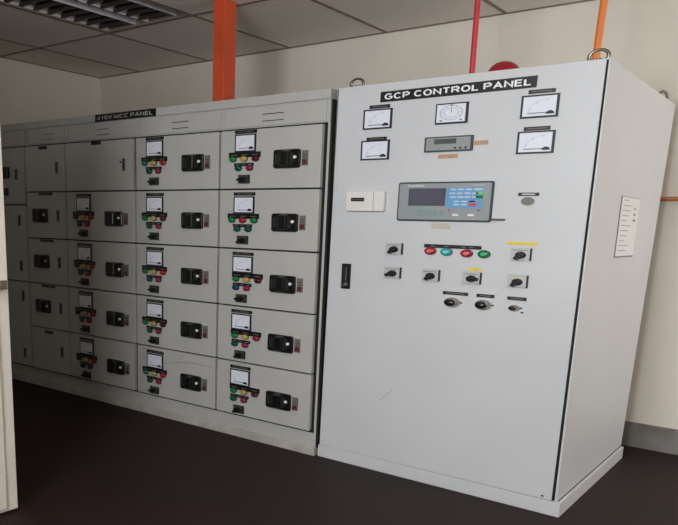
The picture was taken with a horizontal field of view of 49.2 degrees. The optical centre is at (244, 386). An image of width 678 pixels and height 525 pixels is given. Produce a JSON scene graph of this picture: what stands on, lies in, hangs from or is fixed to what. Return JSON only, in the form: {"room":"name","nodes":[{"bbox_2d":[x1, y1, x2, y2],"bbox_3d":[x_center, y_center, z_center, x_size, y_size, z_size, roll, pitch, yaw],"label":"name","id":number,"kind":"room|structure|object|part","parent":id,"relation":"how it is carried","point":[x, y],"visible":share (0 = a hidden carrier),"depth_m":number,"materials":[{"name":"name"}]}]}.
{"room":"electrical room","nodes":[
{"label":"electrical room","id":0,"kind":"room"},
{"bbox_2d":[0,57,100,124],"bbox_3d":[-3.572,-1.372,5.402,0.150,2.887,6.332,11,16,38],"label":"wall","id":1,"kind":"structure","parent":0,"point":[28,92],"depth_m":6.98,"materials":[{"name":"beige paint"}]},
{"bbox_2d":[0,0,593,78],"bbox_3d":[-0.084,-2.032,2.357,8.780,0.106,6.332,11,16,38],"label":"ceiling","id":2,"kind":"structure","parent":0,"point":[262,26],"depth_m":5.48,"materials":[{"name":"tile"}]},
{"bbox_2d":[0,0,189,32],"bbox_3d":[-1.075,-2.627,4.943,0.869,0.096,1.162,11,16,38],"label":"ceiling light","id":3,"kind":"object","parent":2,"relation":"attached to","point":[108,16],"visible":0.97,"depth_m":5.16,"materials":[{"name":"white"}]},
{"bbox_2d":[0,378,677,524],"bbox_3d":[-0.155,0.782,2.983,9.180,0.100,6.732,11,16,38],"label":"floor","id":4,"kind":"structure","parent":0,"point":[80,460],"depth_m":3.95,"materials":[{"name":"brown"}]},
{"bbox_2d":[0,123,35,383],"bbox_3d":[-1.658,-1.156,6.461,0.537,2.100,1.002,11,16,38],"label":"tall cabinet","id":5,"kind":"object","parent":4,"relation":"on","point":[13,136],"visible":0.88,"depth_m":6.01,"materials":[{"name":"metal"}]},
{"bbox_2d":[3,188,8,195],"bbox_3d":[-1.953,-1.593,5.973,0.050,0.060,0.022,11,16,38],"label":"switch","id":6,"kind":"object","parent":5,"relation":"attached to","point":[6,190],"depth_m":5.96,"materials":[{"name":"black plastic"}]},
{"bbox_3d":[-1.947,-1.739,5.939,0.095,0.090,0.022,11,16,38],"label":"door handle","id":7,"kind":"part","parent":5,"relation":"part of","materials":[{"name":"black plastic"}]},
{"bbox_3d":[-1.921,-2.086,5.894,0.537,0.051,0.012,11,16,38],"label":"rail","id":8,"kind":"part","parent":5,"relation":"part of","materials":[{"name":"grey metal"}]},
{"bbox_3d":[-1.922,-2.001,5.914,0.485,0.106,0.008,11,16,38],"label":"header panel","id":9,"kind":"part","parent":5,"relation":"part of","materials":[{"name":"paint"}]},
{"bbox_3d":[-1.938,-1.716,5.970,0.518,0.439,0.030,11,16,38],"label":"compartment door","id":10,"kind":"part","parent":5,"relation":"part of","materials":[{"name":"paint"}]},
{"bbox_3d":[-1.951,-1.198,6.085,0.518,0.604,0.030,11,16,38],"label":"compartment door","id":11,"kind":"part","parent":5,"relation":"part of","materials":[{"name":"paint"}]},
{"bbox_3d":[-1.967,-0.554,6.229,0.518,0.699,0.030,11,16,38],"label":"compartment door","id":12,"kind":"part","parent":5,"relation":"part of","materials":[{"name":"paint"}]},
{"bbox_2d":[25,118,73,393],"bbox_3d":[-1.258,-1.073,6.133,0.510,2.100,1.020,11,16,38],"label":"tall cabinet","id":13,"kind":"object","parent":4,"relation":"on","point":[45,155],"visible":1,"depth_m":5.75,"materials":[{"name":"metal"}]},
{"bbox_3d":[-1.615,-1.343,5.729,0.190,0.105,0.040,11,16,38],"label":"rotary handle","id":14,"kind":"part","parent":13,"relation":"part of","materials":[{"name":"black plastic"}]},
{"bbox_3d":[-1.623,-0.996,5.807,0.190,0.105,0.040,11,16,38],"label":"rotary handle","id":15,"kind":"part","parent":13,"relation":"part of","materials":[{"name":"black plastic"}]},
{"bbox_3d":[-1.632,-0.648,5.884,0.190,0.105,0.040,11,16,38],"label":"rotary handle","id":16,"kind":"part","parent":13,"relation":"part of","materials":[{"name":"black plastic"}]},
{"bbox_3d":[-1.516,-2.005,5.572,0.510,0.051,0.012,11,16,38],"label":"rail","id":17,"kind":"part","parent":13,"relation":"part of","materials":[{"name":"grey metal"}]},
{"bbox_3d":[-1.532,-1.683,5.638,0.491,0.339,0.030,11,16,38],"label":"module door","id":18,"kind":"part","parent":13,"relation":"part of","materials":[{"name":"paint"}]},
{"bbox_3d":[-1.517,-1.919,5.592,0.458,0.106,0.008,11,16,38],"label":"header panel","id":19,"kind":"part","parent":13,"relation":"part of","materials":[{"name":"paint"}]},
{"bbox_3d":[-1.540,-1.339,5.714,0.491,0.347,0.030,11,16,38],"label":"module door","id":20,"kind":"part","parent":13,"relation":"part of","materials":[{"name":"paint"}]},
{"bbox_3d":[-1.549,-0.992,5.792,0.491,0.348,0.030,11,16,38],"label":"module door","id":21,"kind":"part","parent":13,"relation":"part of","materials":[{"name":"paint"}]},
{"bbox_3d":[-1.558,-0.644,5.869,0.491,0.347,0.030,11,16,38],"label":"module door","id":22,"kind":"part","parent":13,"relation":"part of","materials":[{"name":"paint"}]},
{"bbox_3d":[-1.566,-0.299,5.946,0.491,0.344,0.030,11,16,38],"label":"module door","id":23,"kind":"part","parent":13,"relation":"part of","materials":[{"name":"paint"}]},
{"bbox_2d":[65,110,139,410],"bbox_3d":[-0.763,-0.973,5.739,0.770,2.100,1.020,11,16,38],"label":"tall cabinet","id":24,"kind":"object","parent":4,"relation":"on","point":[100,156],"visible":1,"depth_m":5.36,"materials":[{"name":"metal"}]},
{"bbox_2d":[77,230,87,236],"bbox_3d":[-1.204,-1.141,5.431,0.082,0.050,0.034,11,16,38],"label":"switch","id":25,"kind":"object","parent":24,"relation":"attached to","point":[82,233],"depth_m":5.42,"materials":[{"name":"black plastic"}]},
{"bbox_2d":[79,278,88,284],"bbox_3d":[-1.212,-0.791,5.509,0.082,0.050,0.034,11,16,38],"label":"switch","id":26,"kind":"object","parent":24,"relation":"attached to","point":[83,281],"depth_m":5.50,"materials":[{"name":"black plastic"}]},
{"bbox_2d":[80,325,89,332],"bbox_3d":[-1.221,-0.442,5.587,0.082,0.050,0.034,11,16,38],"label":"switch","id":27,"kind":"object","parent":24,"relation":"attached to","point":[84,328],"depth_m":5.58,"materials":[{"name":"black plastic"}]},
{"bbox_2d":[81,371,90,378],"bbox_3d":[-1.230,-0.092,5.664,0.082,0.050,0.034,11,16,38],"label":"switch","id":28,"kind":"object","parent":24,"relation":"attached to","point":[85,374],"depth_m":5.65,"materials":[{"name":"black plastic"}]},
{"bbox_3d":[-1.021,-1.905,5.179,0.770,0.051,0.012,11,16,38],"label":"rail","id":29,"kind":"part","parent":24,"relation":"part of","materials":[{"name":"grey metal"}]},
{"bbox_3d":[-1.043,-1.584,5.250,0.735,0.339,0.030,11,16,38],"label":"module door","id":30,"kind":"part","parent":24,"relation":"part of","materials":[{"name":"paint"}]},
{"bbox_3d":[-1.045,-1.240,5.321,0.751,0.347,0.030,11,16,38],"label":"module door","id":31,"kind":"part","parent":24,"relation":"part of","materials":[{"name":"paint"}]},
{"bbox_3d":[-1.054,-0.892,5.399,0.751,0.348,0.030,11,16,38],"label":"module door","id":32,"kind":"part","parent":24,"relation":"part of","materials":[{"name":"paint"}]},
{"bbox_3d":[-1.022,-1.820,5.199,0.718,0.106,0.008,11,16,38],"label":"header panel","id":33,"kind":"part","parent":24,"relation":"part of","materials":[{"name":"paint"}]},
{"bbox_3d":[-1.063,-0.544,5.476,0.751,0.347,0.030,11,16,38],"label":"module door","id":34,"kind":"part","parent":24,"relation":"part of","materials":[{"name":"paint"}]},
{"bbox_3d":[-1.077,-0.200,5.558,0.735,0.344,0.030,11,16,38],"label":"module door","id":35,"kind":"part","parent":24,"relation":"part of","materials":[{"name":"paint"}]},
{"bbox_3d":[-0.941,-1.194,5.197,0.190,0.105,0.040,11,16,38],"label":"rotary handle","id":36,"kind":"part","parent":24,"relation":"part of","materials":[{"name":"black plastic"}]},
{"bbox_3d":[-0.949,-0.845,5.275,0.190,0.105,0.040,11,16,38],"label":"rotary handle","id":37,"kind":"part","parent":24,"relation":"part of","materials":[{"name":"black plastic"}]},
{"bbox_3d":[-0.958,-0.496,5.352,0.190,0.105,0.040,11,16,38],"label":"rotary handle","id":38,"kind":"part","parent":24,"relation":"part of","materials":[{"name":"black plastic"}]},
{"bbox_3d":[-0.967,-0.146,5.430,0.190,0.105,0.040,11,16,38],"label":"rotary handle","id":39,"kind":"part","parent":24,"relation":"part of","materials":[{"name":"black plastic"}]},
{"bbox_2d":[95,108,155,121],"bbox_3d":[-0.823,-1.861,5.011,0.617,0.048,0.004,11,16,38],"label":"sign","id":40,"kind":"object","parent":24,"relation":"attached to","point":[146,112],"visible":1,"depth_m":5.00,"materials":[{"name":"black plastic"}]},
{"bbox_2d":[136,100,223,430],"bbox_3d":[-0.169,-0.853,5.267,0.768,2.100,1.020,11,16,38],"label":"tall cabinet","id":41,"kind":"object","parent":4,"relation":"on","point":[178,149],"visible":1,"depth_m":4.88,"materials":[{"name":"metal"}]},
{"bbox_2d":[147,232,158,239],"bbox_3d":[-0.622,-1.024,4.969,0.082,0.050,0.034,11,16,38],"label":"switch","id":42,"kind":"object","parent":41,"relation":"attached to","point":[151,235],"depth_m":4.96,"materials":[{"name":"black plastic"}]},
{"bbox_2d":[147,177,158,184],"bbox_3d":[-0.613,-1.375,4.891,0.082,0.050,0.034,11,16,38],"label":"switch","id":43,"kind":"object","parent":41,"relation":"attached to","point":[151,180],"depth_m":4.88,"materials":[{"name":"black plastic"}]},
{"bbox_2d":[148,386,158,393],"bbox_3d":[-0.648,0.025,5.202,0.082,0.050,0.034,11,16,38],"label":"switch","id":44,"kind":"object","parent":41,"relation":"attached to","point":[152,389],"depth_m":5.20,"materials":[{"name":"black plastic"}]},
{"bbox_2d":[148,336,158,343],"bbox_3d":[-0.639,-0.325,5.124,0.082,0.050,0.034,11,16,38],"label":"switch","id":45,"kind":"object","parent":41,"relation":"attached to","point":[151,339],"depth_m":5.12,"materials":[{"name":"black plastic"}]},
{"bbox_2d":[148,285,158,292],"bbox_3d":[-0.630,-0.674,5.047,0.082,0.050,0.034,11,16,38],"label":"switch","id":46,"kind":"object","parent":41,"relation":"attached to","point":[151,288],"depth_m":5.04,"materials":[{"name":"black plastic"}]},
{"bbox_2d":[159,160,165,165],"bbox_3d":[-0.541,-1.478,4.820,0.055,0.034,0.020,11,16,38],"label":"lamp","id":47,"kind":"object","parent":41,"relation":"attached to","point":[161,162],"depth_m":4.81,"materials":[{"name":"red plastic"}]},
{"bbox_3d":[-0.476,-0.079,5.080,0.749,0.344,0.030,11,16,38],"label":"module door","id":48,"kind":"part","parent":41,"relation":"part of","materials":[{"name":"paint"}]},
{"bbox_3d":[-0.468,-0.424,5.003,0.749,0.347,0.030,11,16,38],"label":"module door","id":49,"kind":"part","parent":41,"relation":"part of","materials":[{"name":"paint"}]},
{"bbox_3d":[-0.450,-1.119,4.848,0.749,0.347,0.030,11,16,38],"label":"module door","id":50,"kind":"part","parent":41,"relation":"part of","materials":[{"name":"paint"}]},
{"bbox_3d":[-0.459,-0.772,4.926,0.749,0.348,0.030,11,16,38],"label":"module door","id":51,"kind":"part","parent":41,"relation":"part of","materials":[{"name":"paint"}]},
{"bbox_3d":[-0.442,-1.463,4.772,0.749,0.339,0.030,11,16,38],"label":"module door","id":52,"kind":"part","parent":41,"relation":"part of","materials":[{"name":"paint"}]},
{"bbox_3d":[-0.427,-1.700,4.727,0.716,0.106,0.008,11,16,38],"label":"header panel","id":53,"kind":"part","parent":41,"relation":"part of","materials":[{"name":"paint"}]},
{"bbox_3d":[-0.426,-1.785,4.706,0.768,0.051,0.012,11,16,38],"label":"rail","id":54,"kind":"part","parent":41,"relation":"part of","materials":[{"name":"grey metal"}]},
{"bbox_3d":[-0.375,-0.027,4.960,0.190,0.105,0.040,11,16,38],"label":"rotary handle","id":55,"kind":"part","parent":41,"relation":"part of","materials":[{"name":"black plastic"}]},
{"bbox_3d":[-0.366,-0.376,4.882,0.190,0.105,0.040,11,16,38],"label":"rotary handle","id":56,"kind":"part","parent":41,"relation":"part of","materials":[{"name":"black plastic"}]},
{"bbox_3d":[-0.357,-0.725,4.804,0.190,0.105,0.040,11,16,38],"label":"rotary handle","id":57,"kind":"part","parent":41,"relation":"part of","materials":[{"name":"black plastic"}]},
{"bbox_3d":[-0.349,-1.075,4.727,0.190,0.105,0.040,11,16,38],"label":"rotary handle","id":58,"kind":"part","parent":41,"relation":"part of","materials":[{"name":"black plastic"}]},
{"bbox_3d":[-0.340,-1.425,4.649,0.190,0.105,0.040,11,16,38],"label":"rotary handle","id":59,"kind":"part","parent":41,"relation":"part of","materials":[{"name":"black plastic"}]},
{"bbox_2d":[212,0,236,100],"bbox_3d":[-0.134,-2.190,4.862,0.096,0.687,0.122,11,16,38],"label":"cable tray","id":60,"kind":"object","parent":41,"relation":"on","point":[224,30],"visible":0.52,"depth_m":4.82,"materials":[{"name":"orange paint"}]},
{"bbox_2d":[217,88,337,455],"bbox_3d":[0.430,-0.732,4.791,0.780,2.100,1.020,11,16,38],"label":"tall cabinet","id":61,"kind":"object","parent":4,"relation":"on","point":[275,149],"visible":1,"depth_m":4.40,"materials":[{"name":"metal"}]},
{"bbox_2d":[228,217,235,222],"bbox_3d":[-0.082,-1.032,4.526,0.055,0.034,0.020,11,16,38],"label":"lamp","id":62,"kind":"object","parent":61,"relation":"attached to","point":[230,219],"depth_m":4.52,"materials":[{"name":"green plastic"}]},
{"bbox_2d":[229,157,236,162],"bbox_3d":[-0.073,-1.383,4.448,0.055,0.034,0.020,11,16,38],"label":"lamp","id":63,"kind":"object","parent":61,"relation":"attached to","point":[231,159],"depth_m":4.44,"materials":[{"name":"green plastic"}]},
{"bbox_2d":[230,388,236,392],"bbox_3d":[-0.074,0.024,4.732,0.055,0.034,0.020,11,16,38],"label":"lamp","id":64,"kind":"object","parent":61,"relation":"on","point":[232,390],"depth_m":4.72,"materials":[{"name":"green plastic"}]},
{"bbox_2d":[231,333,237,337],"bbox_3d":[-0.066,-0.326,4.654,0.055,0.034,0.020,11,16,38],"label":"lamp","id":65,"kind":"object","parent":61,"relation":"on","point":[233,335],"depth_m":4.65,"materials":[{"name":"green plastic"}]},
{"bbox_2d":[232,276,239,281],"bbox_3d":[-0.057,-0.675,4.577,0.055,0.034,0.020,11,16,38],"label":"lamp","id":66,"kind":"object","parent":61,"relation":"on","point":[234,278],"depth_m":4.57,"materials":[{"name":"green plastic"}]},
{"bbox_2d":[232,404,243,413],"bbox_3d":[-0.044,0.147,4.723,0.082,0.050,0.034,11,16,38],"label":"switch","id":67,"kind":"object","parent":61,"relation":"attached to","point":[236,408],"depth_m":4.72,"materials":[{"name":"black plastic"}]},
{"bbox_2d":[233,350,245,358],"bbox_3d":[-0.036,-0.203,4.645,0.082,0.050,0.034,11,16,38],"label":"switch","id":68,"kind":"object","parent":61,"relation":"attached to","point":[237,354],"depth_m":4.64,"materials":[{"name":"black plastic"}]},
{"bbox_2d":[234,294,246,302],"bbox_3d":[-0.027,-0.552,4.567,0.082,0.050,0.034,11,16,38],"label":"switch","id":69,"kind":"object","parent":61,"relation":"attached to","point":[238,298],"depth_m":4.56,"materials":[{"name":"black plastic"}]},
{"bbox_2d":[235,236,247,243],"bbox_3d":[-0.018,-0.902,4.489,0.082,0.050,0.034,11,16,38],"label":"switch","id":70,"kind":"object","parent":61,"relation":"attached to","point":[238,239],"depth_m":4.48,"materials":[{"name":"black plastic"}]},
{"bbox_2d":[238,218,245,222],"bbox_3d":[-0.015,-1.018,4.473,0.055,0.034,0.020,11,16,38],"label":"lamp","id":71,"kind":"object","parent":61,"relation":"attached to","point":[240,220],"depth_m":4.47,"materials":[{"name":"red plastic"}]},
{"bbox_2d":[236,175,249,183],"bbox_3d":[-0.009,-1.254,4.411,0.082,0.050,0.034,11,16,38],"label":"switch","id":72,"kind":"object","parent":61,"relation":"attached to","point":[240,179],"depth_m":4.41,"materials":[{"name":"black plastic"}]},
{"bbox_2d":[240,156,247,161],"bbox_3d":[-0.007,-1.370,4.395,0.055,0.034,0.020,11,16,38],"label":"lamp","id":73,"kind":"object","parent":61,"relation":"attached to","point":[242,158],"depth_m":4.39,"materials":[{"name":"yellow plastic"}]},
{"bbox_2d":[241,334,248,339],"bbox_3d":[0.001,-0.312,4.602,0.055,0.034,0.020,11,16,38],"label":"lamp","id":74,"kind":"object","parent":61,"relation":"on","point":[243,336],"depth_m":4.59,"materials":[{"name":"yellow plastic"}]},
{"bbox_2d":[243,277,249,282],"bbox_3d":[0.010,-0.661,4.524,0.055,0.034,0.020,11,16,38],"label":"lamp","id":75,"kind":"object","parent":61,"relation":"on","point":[245,279],"depth_m":4.52,"materials":[{"name":"yellow plastic"}]},
{"bbox_2d":[250,218,257,222],"bbox_3d":[0.053,-1.004,4.418,0.055,0.034,0.020,11,16,38],"label":"lamp","id":76,"kind":"object","parent":61,"relation":"attached to","point":[252,220],"depth_m":4.41,"materials":[{"name":"green plastic"}]},
{"bbox_2d":[251,392,257,396],"bbox_3d":[0.061,0.052,4.625,0.055,0.034,0.020,11,16,38],"label":"lamp","id":77,"kind":"object","parent":61,"relation":"attached to","point":[253,394],"depth_m":4.62,"materials":[{"name":"red plastic"}]},
{"bbox_2d":[251,156,259,161],"bbox_3d":[0.062,-1.356,4.340,0.055,0.034,0.020,11,16,38],"label":"lamp","id":78,"kind":"object","parent":61,"relation":"attached to","point":[253,158],"depth_m":4.33,"materials":[{"name":"red plastic"}]},
{"bbox_2d":[252,336,259,340],"bbox_3d":[0.070,-0.298,4.547,0.055,0.034,0.020,11,16,38],"label":"lamp","id":79,"kind":"object","parent":61,"relation":"attached to","point":[254,338],"depth_m":4.54,"materials":[{"name":"red plastic"}]},
{"bbox_2d":[254,278,261,283],"bbox_3d":[0.079,-0.647,4.469,0.055,0.034,0.020,11,16,38],"label":"lamp","id":80,"kind":"object","parent":61,"relation":"attached to","point":[256,280],"depth_m":4.46,"materials":[{"name":"red plastic"}]},
{"bbox_3d":[0.114,0.040,4.611,0.740,0.344,0.030,11,16,38],"label":"module door","id":81,"kind":"part","parent":61,"relation":"part of","materials":[{"name":"paint"}]},
{"bbox_3d":[0.123,-0.305,4.534,0.740,0.347,0.030,11,16,38],"label":"module door","id":82,"kind":"part","parent":61,"relation":"part of","materials":[{"name":"paint"}]},
{"bbox_3d":[0.132,-0.653,4.457,0.740,0.348,0.030,11,16,38],"label":"module door","id":83,"kind":"part","parent":61,"relation":"part of","materials":[{"name":"paint"}]},
{"bbox_3d":[0.141,-1.000,4.379,0.740,0.347,0.030,11,16,38],"label":"module door","id":84,"kind":"part","parent":61,"relation":"part of","materials":[{"name":"paint"}]},
{"bbox_3d":[0.149,-1.344,4.303,0.740,0.339,0.030,11,16,38],"label":"module door","id":85,"kind":"part","parent":61,"relation":"part of","materials":[{"name":"paint"}]},
{"bbox_3d":[0.172,-1.579,4.251,0.728,0.106,0.008,11,16,38],"label":"header panel","id":86,"kind":"part","parent":61,"relation":"part of","materials":[{"name":"paint"}]},
{"bbox_3d":[0.173,-1.664,4.230,0.780,0.051,0.012,11,16,38],"label":"rail","id":87,"kind":"part","parent":61,"relation":"part of","materials":[{"name":"grey metal"}]},
{"bbox_3d":[0.200,0.089,4.503,0.190,0.105,0.040,11,16,38],"label":"rotary handle","id":88,"kind":"part","parent":61,"relation":"part of","materials":[{"name":"black plastic"}]},
{"bbox_3d":[0.209,-0.260,4.425,0.190,0.105,0.040,11,16,38],"label":"rotary handle","id":89,"kind":"part","parent":61,"relation":"part of","materials":[{"name":"black plastic"}]},
{"bbox_3d":[0.217,-0.609,4.348,0.190,0.105,0.040,11,16,38],"label":"rotary handle","id":90,"kind":"part","parent":61,"relation":"part of","materials":[{"name":"black plastic"}]},
{"bbox_3d":[0.226,-0.959,4.270,0.190,0.105,0.040,11,16,38],"label":"rotary handle","id":91,"kind":"part","parent":61,"relation":"part of","materials":[{"name":"black plastic"}]},
{"bbox_3d":[0.235,-1.309,4.192,0.190,0.105,0.040,11,16,38],"label":"rotary handle","id":92,"kind":"part","parent":61,"relation":"part of","materials":[{"name":"black plastic"}]},
{"bbox_2d":[316,48,674,517],"bbox_3d":[1.454,-0.628,4.309,1.427,2.156,1.466,11,16,38],"label":"control panel","id":93,"kind":"object","parent":4,"relation":"on","point":[481,320],"visible":1,"depth_m":3.71,"materials":[{"name":"paint"}]},
{"bbox_2d":[384,267,401,278],"bbox_3d":[0.791,-0.612,3.922,0.098,0.058,0.034,11,16,38],"label":"switch","id":94,"kind":"object","parent":93,"relation":"attached to","point":[389,272],"depth_m":3.91,"materials":[{"name":"black plastic"}]},
{"bbox_2d":[385,243,403,254],"bbox_3d":[0.794,-0.736,3.895,0.098,0.058,0.034,11,16,38],"label":"switch","id":95,"kind":"object","parent":93,"relation":"attached to","point":[390,248],"depth_m":3.89,"materials":[{"name":"black plastic"}]},
{"bbox_2d":[424,247,436,254],"bbox_3d":[0.957,-0.701,3.774,0.066,0.040,0.021,11,16,38],"label":"lamp","id":96,"kind":"object","parent":93,"relation":"attached to","point":[427,250],"depth_m":3.77,"materials":[{"name":"red plastic"}]},
{"bbox_2d":[421,269,440,280],"bbox_3d":[0.962,-0.577,3.787,0.098,0.058,0.034,11,16,38],"label":"switch","id":97,"kind":"object","parent":93,"relation":"attached to","point":[426,274],"depth_m":3.78,"materials":[{"name":"black plastic"}]},
{"bbox_2d":[440,248,452,255],"bbox_3d":[1.025,-0.686,3.720,0.066,0.040,0.021,11,16,38],"label":"lamp","id":98,"kind":"object","parent":93,"relation":"attached to","point":[443,251],"depth_m":3.71,"materials":[{"name":"teal plastic"}]},
{"bbox_3d":[1.024,-1.454,3.577,0.804,0.054,0.005,11,16,38],"label":"title plate","id":99,"kind":"part","parent":93,"relation":"part of","materials":[{"name":"black plastic"}]},
{"bbox_2d":[460,249,472,257],"bbox_3d":[1.109,-0.666,3.655,0.066,0.040,0.021,11,16,38],"label":"lamp","id":100,"kind":"object","parent":93,"relation":"attached to","point":[464,253],"depth_m":3.65,"materials":[{"name":"red plastic"}]},
{"bbox_2d":[461,271,481,283],"bbox_3d":[1.132,-0.543,3.651,0.098,0.058,0.034,11,16,38],"label":"switch","id":101,"kind":"object","parent":93,"relation":"attached to","point":[467,277],"depth_m":3.65,"materials":[{"name":"black plastic"}]},
{"bbox_2d":[469,0,480,73],"bbox_3d":[1.250,-1.951,3.940,0.043,0.686,0.044,11,16,38],"label":"conduit","id":102,"kind":"object","parent":93,"relation":"on","point":[477,2],"visible":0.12,"depth_m":3.94,"materials":[{"name":"red metal"}]},
{"bbox_2d":[477,250,490,257],"bbox_3d":[1.178,-0.652,3.600,0.066,0.040,0.021,11,16,38],"label":"lamp","id":103,"kind":"object","parent":93,"relation":"attached to","point":[480,253],"depth_m":3.59,"materials":[{"name":"green plastic"}]},
{"bbox_2d":[489,61,518,70],"bbox_3d":[1.280,-1.561,3.599,0.161,0.077,0.160,11,16,38],"label":"bell","id":104,"kind":"object","parent":93,"relation":"on","point":[503,65],"visible":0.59,"depth_m":3.54,"materials":[{"name":"red metal"}]},
{"bbox_2d":[506,274,528,287],"bbox_3d":[1.309,-0.506,3.511,0.098,0.058,0.034,11,16,38],"label":"switch","id":105,"kind":"object","parent":93,"relation":"attached to","point":[512,280],"depth_m":3.50,"materials":[{"name":"black plastic"}]},
{"bbox_2d":[510,248,532,260],"bbox_3d":[1.315,-0.631,3.481,0.098,0.058,0.034,11,16,38],"label":"switch","id":106,"kind":"object","parent":93,"relation":"attached to","point":[516,254],"depth_m":3.47,"materials":[{"name":"black plastic"}]},
{"bbox_3d":[1.547,-0.422,3.353,0.010,2.025,0.008,11,16,38],"label":"edge frame","id":107,"kind":"part","parent":93,"relation":"part of","materials":[{"name":"paint"}]},
{"bbox_2d":[592,0,607,59],"bbox_3d":[1.658,-1.812,3.364,0.056,0.687,0.046,11,16,38],"label":"conduit","id":108,"kind":"object","parent":93,"relation":"on","point":[603,3],"visible":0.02,"depth_m":3.38,"materials":[{"name":"orange metal"}]},
{"bbox_2d":[614,196,639,257],"bbox_3d":[1.990,-0.826,3.795,0.005,0.304,0.397,11,16,38],"label":"sheet","id":109,"kind":"object","parent":93,"relation":"attached to","point":[629,206],"visible":1,"depth_m":3.78,"materials":[{"name":"grey paper"}]},
{"bbox_2d":[100,0,677,428],"bbox_3d":[1.934,-1.170,5.117,8.980,2.887,0.150,11,16,38],"label":"wall","id":110,"kind":"structure","parent":0,"point":[641,36],"depth_m":4.81,"materials":[{"name":"beige paint"}]},
{"bbox_2d":[621,421,677,454],"bbox_3d":[1.849,0.172,5.351,8.780,0.162,0.014,11,16,38],"label":"baseboard","id":111,"kind":"structure","parent":110,"relation":"attached to","point":[639,435],"depth_m":4.72,"materials":[{"name":"grey paint"}]},
{"bbox_2d":[660,197,677,200],"bbox_3d":[3.766,-0.907,3.518,3.900,0.032,0.037,11,16,38],"label":"pipe","id":112,"kind":"object","parent":110,"relation":"attached to","point":[661,198],"visible":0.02,"depth_m":4.44,"materials":[{"name":"orange metal"}]},
{"bbox_3d":[-2.998,-0.874,3.459,3.280,2.787,0.120,11,16,38],"label":"wall partition","id":113,"kind":"structure","parent":0,"visible":0},
{"bbox_2d":[0,127,17,512],"bbox_3d":[-1.349,-0.371,2.895,0.122,2.108,0.961,11,16,38],"label":"door","id":114,"kind":"structure","parent":113,"relation":"in","point":[8,480],"depth_m":3.34,"materials":[{"name":"silver metal"}]},
{"bbox_3d":[-1.104,-0.420,3.145,0.070,0.190,0.249,9,15,32],"label":"handle","id":115,"kind":"part","parent":114,"relation":"part of","materials":[{"name":"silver metal"}]}
]}

